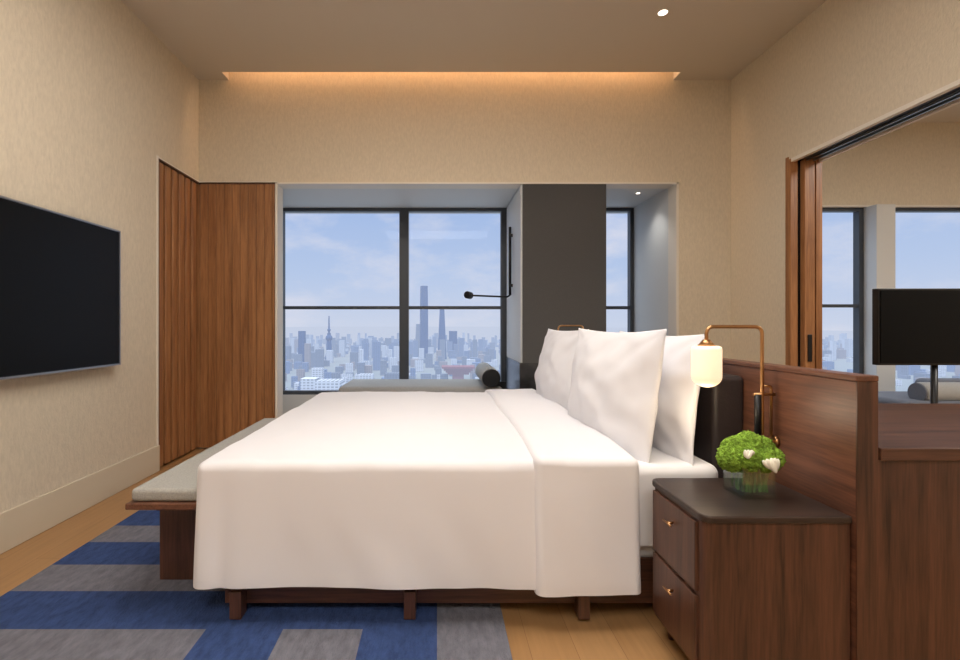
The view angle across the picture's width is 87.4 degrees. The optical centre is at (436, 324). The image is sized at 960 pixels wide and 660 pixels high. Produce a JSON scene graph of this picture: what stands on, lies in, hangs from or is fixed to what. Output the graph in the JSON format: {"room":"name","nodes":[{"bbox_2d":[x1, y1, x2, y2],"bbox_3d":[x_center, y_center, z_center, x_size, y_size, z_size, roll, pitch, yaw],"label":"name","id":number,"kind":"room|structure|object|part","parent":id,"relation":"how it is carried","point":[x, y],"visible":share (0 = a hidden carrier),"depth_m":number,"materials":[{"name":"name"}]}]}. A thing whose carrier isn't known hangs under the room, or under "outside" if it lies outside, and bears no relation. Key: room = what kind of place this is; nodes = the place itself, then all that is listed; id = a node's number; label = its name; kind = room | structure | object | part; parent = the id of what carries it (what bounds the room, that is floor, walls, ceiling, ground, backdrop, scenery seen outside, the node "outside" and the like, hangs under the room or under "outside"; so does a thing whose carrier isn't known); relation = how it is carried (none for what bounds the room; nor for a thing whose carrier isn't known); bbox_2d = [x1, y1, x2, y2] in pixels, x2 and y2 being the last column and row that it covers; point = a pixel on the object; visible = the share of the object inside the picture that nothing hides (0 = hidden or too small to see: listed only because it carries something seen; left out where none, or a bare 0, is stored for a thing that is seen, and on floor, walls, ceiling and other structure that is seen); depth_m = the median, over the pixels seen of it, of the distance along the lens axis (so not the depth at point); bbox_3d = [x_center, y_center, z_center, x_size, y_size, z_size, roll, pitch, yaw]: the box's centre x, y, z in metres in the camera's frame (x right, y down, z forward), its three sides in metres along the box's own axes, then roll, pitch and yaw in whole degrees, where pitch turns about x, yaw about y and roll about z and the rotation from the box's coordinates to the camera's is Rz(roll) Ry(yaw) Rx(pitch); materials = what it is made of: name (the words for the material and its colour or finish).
{"room":"hotel room","nodes":[
{"label":"hotel room","id":0,"kind":"room"},
{"bbox_2d":[0,0,198,512],"bbox_3d":[-2.240,-0.540,1.170,0.200,3.320,6.940,0,0,0],"label":"wall","id":1,"kind":"structure","parent":0,"point":[79,78],"depth_m":3.10,"materials":[{"name":"beige paint"}]},
{"bbox_2d":[0,195,120,379],"bbox_3d":[-2.103,-0.177,2.550,0.071,0.875,1.440,0,0,0],"label":"television","id":2,"kind":"object","parent":1,"relation":"attached to","point":[60,274],"visible":1,"depth_m":2.71,"materials":[{"name":"black glass"},{"name":"black plastic"}]},
{"bbox_2d":[0,445,159,553],"bbox_3d":[-2.134,1.020,0.770,0.012,0.200,6.140,0,0,0],"label":"baseboard","id":3,"kind":"structure","parent":1,"relation":"attached to","point":[23,522],"depth_m":2.90,"materials":[{"name":"beige paint"}]},
{"bbox_2d":[0,449,688,659],"bbox_3d":[2.400,1.180,1.625,9.600,0.120,8.250,0,0,0],"label":"floor","id":4,"kind":"structure","parent":0,"point":[535,631],"depth_m":1.91,"materials":[{"name":"brown wood"}]},
{"bbox_2d":[159,159,274,465],"bbox_3d":[-1.843,-0.080,4.178,0.785,2.400,0.696,0,0,0],"label":"panel","id":5,"kind":"object","parent":4,"relation":"on","point":[217,239],"visible":0.73,"depth_m":4.49,"materials":[{"name":"brown wood"}]},
{"bbox_3d":[-1.825,-0.080,4.175,0.750,2.400,0.690,0,0,0],"label":"frame","id":6,"kind":"part","parent":5,"relation":"part of","materials":[{"name":"brown wood"}]},
{"bbox_3d":[-1.829,-0.083,4.510,0.741,2.365,0.033,0,0,0],"label":"facing door","id":7,"kind":"part","parent":5,"relation":"part of","materials":[{"name":"brown wood"}]},
{"bbox_2d":[0,510,512,659],"bbox_3d":[-0.765,1.113,2.170,2.030,0.012,1.640,0,0,0],"label":"area rug","id":8,"kind":"object","parent":4,"relation":"on","point":[107,598],"visible":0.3,"depth_m":1.86,"materials":[{"name":"blue carpet"}]},
{"bbox_2d":[125,418,276,579],"bbox_3d":[-1.065,0.872,2.690,0.280,0.468,1.520,0,0,0],"label":"bench","id":9,"kind":"object","parent":8,"relation":"on","point":[173,492],"depth_m":2.17,"materials":[{"name":"beige fabric"}]},
{"bbox_2d":[193,328,717,619],"bbox_3d":[-0.022,0.560,2.857,2.365,1.092,2.081,0,0,0],"label":"bed","id":10,"kind":"object","parent":8,"relation":"on","point":[544,494],"visible":0.99,"depth_m":1.87,"materials":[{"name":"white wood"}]},
{"bbox_2d":[193,391,535,589],"bbox_3d":[-0.092,0.727,2.863,1.663,0.503,2.053,0,0,0],"label":"duvet","id":11,"kind":"object","parent":10,"relation":"on","point":[365,489],"depth_m":1.86,"materials":[{"name":"white fabric"}]},
{"bbox_3d":[0.180,0.988,1.965,1.960,0.175,0.070,0,0,0],"label":"rail","id":12,"kind":"part","parent":10,"relation":"part of","materials":[{"name":"brown wood"}]},
{"bbox_2d":[535,329,588,409],"bbox_3d":[0.794,0.296,3.270,0.224,0.543,0.805,0,0,0],"label":"pillow","id":13,"kind":"object","parent":10,"relation":"on","point":[553,373],"depth_m":3.10,"materials":[{"name":"white fabric"}]},
{"bbox_2d":[568,328,666,462],"bbox_3d":[0.800,0.307,2.345,0.214,0.586,0.841,0,0,-7],"label":"pillow","id":14,"kind":"object","parent":10,"relation":"on","point":[617,396],"depth_m":2.10,"materials":[{"name":"white fabric"}]},
{"bbox_3d":[0.140,0.733,2.855,1.880,0.375,1.850,0,0,0],"label":"mattress","id":15,"kind":"part","parent":10,"relation":"part of","materials":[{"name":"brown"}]},
{"bbox_2d":[619,331,708,465],"bbox_3d":[0.990,0.305,2.320,0.192,0.549,0.821,0,0,0],"label":"pillow","id":16,"kind":"object","parent":10,"relation":"on","point":[678,395],"depth_m":2.01,"materials":[{"name":"white fabric"}]},
{"bbox_2d":[338,362,505,391],"bbox_3d":[-0.135,0.760,5.000,1.590,0.720,0.800,0,0,0],"label":"daybed","id":17,"kind":"object","parent":4,"relation":"on","point":[489,377],"visible":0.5,"depth_m":4.72,"materials":[{"name":"grey fabric"}]},
{"bbox_3d":[-0.155,0.700,5.040,1.550,0.240,0.720,0,0,0],"label":"seat","id":18,"kind":"part","parent":17,"relation":"part of","materials":[{"name":"grey fabric"}]},
{"bbox_2d":[505,356,538,389],"bbox_3d":[1.140,0.730,4.950,0.800,0.780,0.940,0,0,0],"label":"plinth","id":19,"kind":"object","parent":4,"relation":"on","point":[518,375],"visible":0.14,"depth_m":4.49,"materials":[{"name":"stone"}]},
{"bbox_2d":[522,184,605,362],"bbox_3d":[1.145,-0.463,4.955,0.750,1.605,0.930,0,0,0],"label":"wall panel","id":20,"kind":"object","parent":4,"relation":"on","point":[564,225],"visible":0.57,"depth_m":4.49,"materials":[{"name":"paint"}]},
{"bbox_2d":[507,185,521,362],"bbox_3d":[0.762,-0.463,4.965,0.015,1.605,0.910,0,0,0],"label":"window column","id":21,"kind":"structure","parent":20,"relation":"attached to","point":[514,209],"depth_m":4.81,"materials":[{"name":"grey paint"}]},
{"bbox_2d":[464,227,512,298],"bbox_3d":[0.510,-0.617,4.934,0.494,0.726,0.163,0,0,0],"label":"reading lamp","id":22,"kind":"object","parent":21,"relation":"attached to","point":[469,295],"visible":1,"depth_m":4.99,"materials":[{"name":"black metal"}]},
{"bbox_3d":[0.534,-0.290,4.945,0.418,0.037,0.029,0,0,-14],"label":"arm","id":23,"kind":"part","parent":22,"relation":"part of","materials":[{"name":"black metal"}]},
{"bbox_3d":[0.730,-0.640,5.000,0.028,0.680,0.028,0,0,0],"label":"post","id":24,"kind":"part","parent":22,"relation":"part of","materials":[{"name":"black metal"}]},
{"bbox_2d":[652,478,851,659],"bbox_3d":[0.984,0.840,1.647,0.460,0.560,0.375,0,0,0],"label":"nightstand","id":25,"kind":"object","parent":4,"relation":"on","point":[738,574],"visible":1,"depth_m":1.47,"materials":[{"name":"brown wood"}]},
{"bbox_3d":[0.787,0.697,1.653,0.022,0.210,0.295,0,0,0],"label":"drawer","id":26,"kind":"part","parent":25,"relation":"part of","materials":[{"name":"brown wood"}]},
{"bbox_3d":[0.787,0.920,1.653,0.022,0.210,0.295,0,0,0],"label":"drawer","id":27,"kind":"part","parent":25,"relation":"part of","materials":[{"name":"brown wood"}]},
{"bbox_2d":[715,430,785,492],"bbox_3d":[1.033,0.455,1.655,0.223,0.209,0.168,0,0,0],"label":"flower vase","id":28,"kind":"object","parent":25,"relation":"on","point":[750,457],"visible":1,"depth_m":1.62,"materials":[{"name":"clear glass"}]},
{"bbox_2d":[693,358,878,659],"bbox_3d":[1.189,0.633,2.877,0.188,0.973,2.854,0,0,0],"label":"headboard","id":29,"kind":"object","parent":4,"relation":"on","point":[825,422],"visible":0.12,"depth_m":1.57,"materials":[{"name":"brown wood"}]},
{"bbox_2d":[557,325,583,330],"bbox_3d":[1.069,0.221,4.000,0.299,0.442,0.100,0,0,0],"label":"bedside lamp","id":30,"kind":"object","parent":29,"relation":"attached to","point":[559,325],"visible":0.17,"depth_m":4.00,"materials":[{"name":"gold metal"}]},
{"bbox_2d":[693,373,742,477],"bbox_3d":[1.159,0.436,2.915,0.127,0.468,1.870,0,0,0],"label":"leather cushion","id":31,"kind":"object","parent":29,"relation":"on","point":[719,416],"depth_m":1.98,"materials":[{"name":"brown leather"}]},
{"bbox_2d":[691,325,779,447],"bbox_3d":[1.069,0.221,1.800,0.299,0.442,0.100,0,0,0],"label":"bedside lamp","id":32,"kind":"object","parent":29,"relation":"attached to","point":[706,357],"visible":0.9,"depth_m":1.79,"materials":[{"name":"white glass"}]},
{"bbox_3d":[0.970,0.149,1.800,0.100,0.150,0.100,0,0,0],"label":"lamp shade","id":33,"kind":"part","parent":32,"relation":"part of","materials":[{"name":"white glass"}]},
{"bbox_3d":[1.214,0.420,1.800,0.011,0.044,0.044,0,0,0],"label":"wall plate","id":34,"kind":"part","parent":32,"relation":"part of","materials":[{"name":"gold metal"}]},
{"bbox_3d":[1.250,0.642,1.454,0.061,0.955,0.005,0,0,0],"label":"post","id":35,"kind":"part","parent":29,"relation":"part of","materials":[{"name":"brown wood"}]},
{"bbox_2d":[878,404,959,659],"bbox_3d":[1.944,0.739,1.865,1.312,0.762,0.830,0,0,0],"label":"desk","id":36,"kind":"object","parent":4,"relation":"on","point":[919,444],"visible":0.39,"depth_m":1.46,"materials":[{"name":"brown wood"}]},
{"bbox_2d":[872,288,959,403],"bbox_3d":[3.710,0.432,3.520,1.280,1.375,0.360,0,0,0],"label":"television","id":37,"kind":"object","parent":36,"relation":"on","point":[911,326],"visible":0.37,"depth_m":3.48,"materials":[{"name":"black plastic"}]},
{"bbox_3d":[3.710,0.013,3.505,1.280,0.535,0.050,0,0,0],"label":"panel","id":38,"kind":"part","parent":37,"relation":"part of","materials":[{"name":"black plastic"}]},
{"bbox_3d":[3.500,0.660,3.520,0.040,0.880,0.040,0,0,0],"label":"post","id":39,"kind":"part","parent":37,"relation":"part of","materials":[{"name":"black metal"}]},
{"bbox_2d":[878,378,959,403],"bbox_3d":[5.160,0.818,4.725,2.080,0.605,0.750,0,0,0],"label":"sofa","id":40,"kind":"object","parent":4,"relation":"on","point":[918,392],"visible":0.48,"depth_m":4.46,"materials":[{"name":"fabric"}]},
{"bbox_3d":[5.160,0.835,4.725,2.080,0.330,0.750,0,0,0],"label":"seat","id":41,"kind":"part","parent":40,"relation":"part of","materials":[{"name":"fabric"}]},
{"bbox_2d":[915,378,959,382],"bbox_3d":[5.450,0.620,4.850,1.500,0.200,0.200,0,0,0],"label":"cushion","id":42,"kind":"object","parent":40,"relation":"on","point":[919,379],"depth_m":4.81,"materials":[{"name":"fabric"}]},
{"bbox_2d":[196,72,730,448],"bbox_3d":[0.280,-0.740,4.565,5.240,3.720,0.150,0,0,0],"label":"wall","id":43,"kind":"structure","parent":0,"point":[254,126],"depth_m":4.49,"materials":[{"name":"beige paint"}]},
{"bbox_2d":[157,155,277,445],"bbox_3d":[-1.785,-0.087,4.152,0.710,2.415,0.675,0,0,0],"label":"trim","id":44,"kind":"structure","parent":43,"relation":"attached to","point":[158,157],"depth_m":3.83,"materials":[{"name":"beige"}]},
{"bbox_2d":[275,182,678,417],"bbox_3d":[0.360,-0.080,4.559,3.620,2.400,0.162,0,0,0],"label":"trim","id":45,"kind":"structure","parent":43,"relation":"attached to","point":[673,187],"depth_m":4.53,"materials":[{"name":"beige paint"}]},
{"bbox_2d":[283,189,664,213],"bbox_3d":[0.480,-1.355,5.195,4.760,0.150,1.110,0,0,0],"label":"ceiling","id":46,"kind":"structure","parent":0,"point":[292,198],"depth_m":5.10,"materials":[{"name":"grey paint"}]},
{"bbox_2d":[283,189,667,413],"bbox_3d":[0.480,-0.080,5.120,4.760,2.400,0.960,0,0,0],"label":"wall","id":47,"kind":"structure","parent":0,"point":[650,216],"depth_m":5.01,"materials":[{"name":"grey paint"}]},
{"bbox_2d":[283,208,506,394],"bbox_3d":[-0.490,-0.260,5.490,2.520,2.040,0.100,0,0,0],"label":"frame","id":48,"kind":"object","parent":47,"relation":"attached to","point":[403,307],"visible":0.69,"depth_m":5.46,"materials":[{"name":"grey metal"}]},
{"bbox_2d":[606,208,633,331],"bbox_3d":[1.835,-0.260,5.500,0.630,2.040,0.080,0,0,0],"label":"frame","id":49,"kind":"object","parent":47,"relation":"attached to","point":[630,211],"visible":0.27,"depth_m":5.46,"materials":[{"name":"grey metal"}]},
{"bbox_2d":[121,0,959,121],"bbox_3d":[2.405,-2.425,1.625,9.590,0.550,8.250,0,0,0],"label":"ceiling","id":50,"kind":"structure","parent":0,"point":[697,39],"depth_m":3.76,"materials":[{"name":"beige paint"}]},
{"bbox_2d":[657,9,668,15],"bbox_3d":[1.590,-2.199,3.520,0.078,0.006,0.078,0,0,0],"label":"recessed light","id":51,"kind":"object","parent":50,"relation":"in","point":[663,12],"visible":1,"depth_m":3.52,"materials":[{"name":"beige"}]},
{"bbox_2d":[731,0,959,364],"bbox_3d":[2.750,-0.540,1.095,0.220,3.320,6.790,0,0,0],"label":"wall","id":52,"kind":"structure","parent":0,"point":[848,64],"depth_m":3.64,"materials":[{"name":"beige paint"}]},
{"bbox_2d":[798,159,803,366],"bbox_3d":[2.752,-0.060,3.745,0.135,2.360,0.010,0,0,0],"label":"pocket","id":53,"kind":"object","parent":52,"relation":"attached to","point":[800,159],"visible":0.07,"depth_m":3.74,"materials":[{"name":"black"}]},
{"bbox_2d":[785,157,821,368],"bbox_3d":[2.749,-0.070,3.750,0.238,2.380,0.060,0,0,0],"label":"door frame","id":54,"kind":"structure","parent":52,"relation":"attached to","point":[792,166],"depth_m":3.72,"materials":[{"name":"brown wood"}]},
{"bbox_2d":[791,79,959,161],"bbox_3d":[2.749,-1.225,2.325,0.230,0.030,2.850,0,0,0],"label":"door track","id":55,"kind":"object","parent":52,"relation":"attached to","point":[945,97],"visible":1,"depth_m":3.02,"materials":[{"name":"black dark metal"}]},
{"bbox_2d":[800,159,814,367],"bbox_3d":[2.752,-0.058,3.711,0.075,2.335,0.058,0,0,0],"label":"leaf","id":56,"kind":"object","parent":55,"relation":"hanging from","point":[807,168],"depth_m":3.69,"materials":[{"name":"brown wood"}]},
{"bbox_3d":[2.750,0.170,3.687,0.030,0.200,0.010,0,0,0],"label":"handle","id":57,"kind":"part","parent":56,"relation":"part of","materials":[{"name":"black metal"}]},
{"bbox_2d":[864,204,894,390],"bbox_3d":[4.760,-0.230,5.450,0.200,2.100,0.300,0,0,0],"label":"wall pier","id":58,"kind":"object","parent":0,"point":[879,219],"visible":0.36,"depth_m":5.30,"materials":[{"name":"grey paint"}]},
{"bbox_2d":[822,122,959,207],"bbox_3d":[4.955,-0.540,5.515,4.190,3.320,0.170,0,0,0],"label":"wall","id":59,"kind":"structure","parent":0,"point":[916,163],"depth_m":5.43,"materials":[{"name":"beige paint"}]},
{"bbox_2d":[822,208,863,373],"bbox_3d":[3.880,-0.230,5.500,1.560,2.100,0.080,0,0,0],"label":"frame","id":60,"kind":"object","parent":59,"relation":"attached to","point":[858,213],"visible":0.27,"depth_m":5.47,"materials":[{"name":"grey metal"}]},
{"bbox_2d":[822,205,959,206],"bbox_3d":[4.955,-1.290,5.420,4.190,0.020,0.020,0,0,0],"label":"trim","id":61,"kind":"structure","parent":59,"relation":"attached to","point":[822,205],"depth_m":5.41,"materials":[{"name":"beige"}]},
{"bbox_2d":[895,208,959,212],"bbox_3d":[5.955,-0.230,5.490,2.190,2.100,0.100,0,0,0],"label":"frame","id":62,"kind":"object","parent":59,"relation":"attached to","point":[897,210],"visible":0.02,"depth_m":5.46,"materials":[{"name":"grey metal"}]},
{"label":"outside","id":63,"kind":"structure","parent":0,"visible":0},
{"bbox_2d":[285,327,954,390],"bbox_3d":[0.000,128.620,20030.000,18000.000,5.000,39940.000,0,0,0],"label":"ground","id":64,"kind":"structure","parent":63,"point":[842,365],"depth_m":5483.94,"materials":[{"name":"grey"}]},
{"bbox_2d":[285,286,959,389],"bbox_3d":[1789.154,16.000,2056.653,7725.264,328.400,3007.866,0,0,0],"label":"city skyline","id":65,"kind":"object","parent":64,"relation":"on","point":[304,349],"visible":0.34,"depth_m":1571.17,"materials":[{"name":"grey"}]}
]}

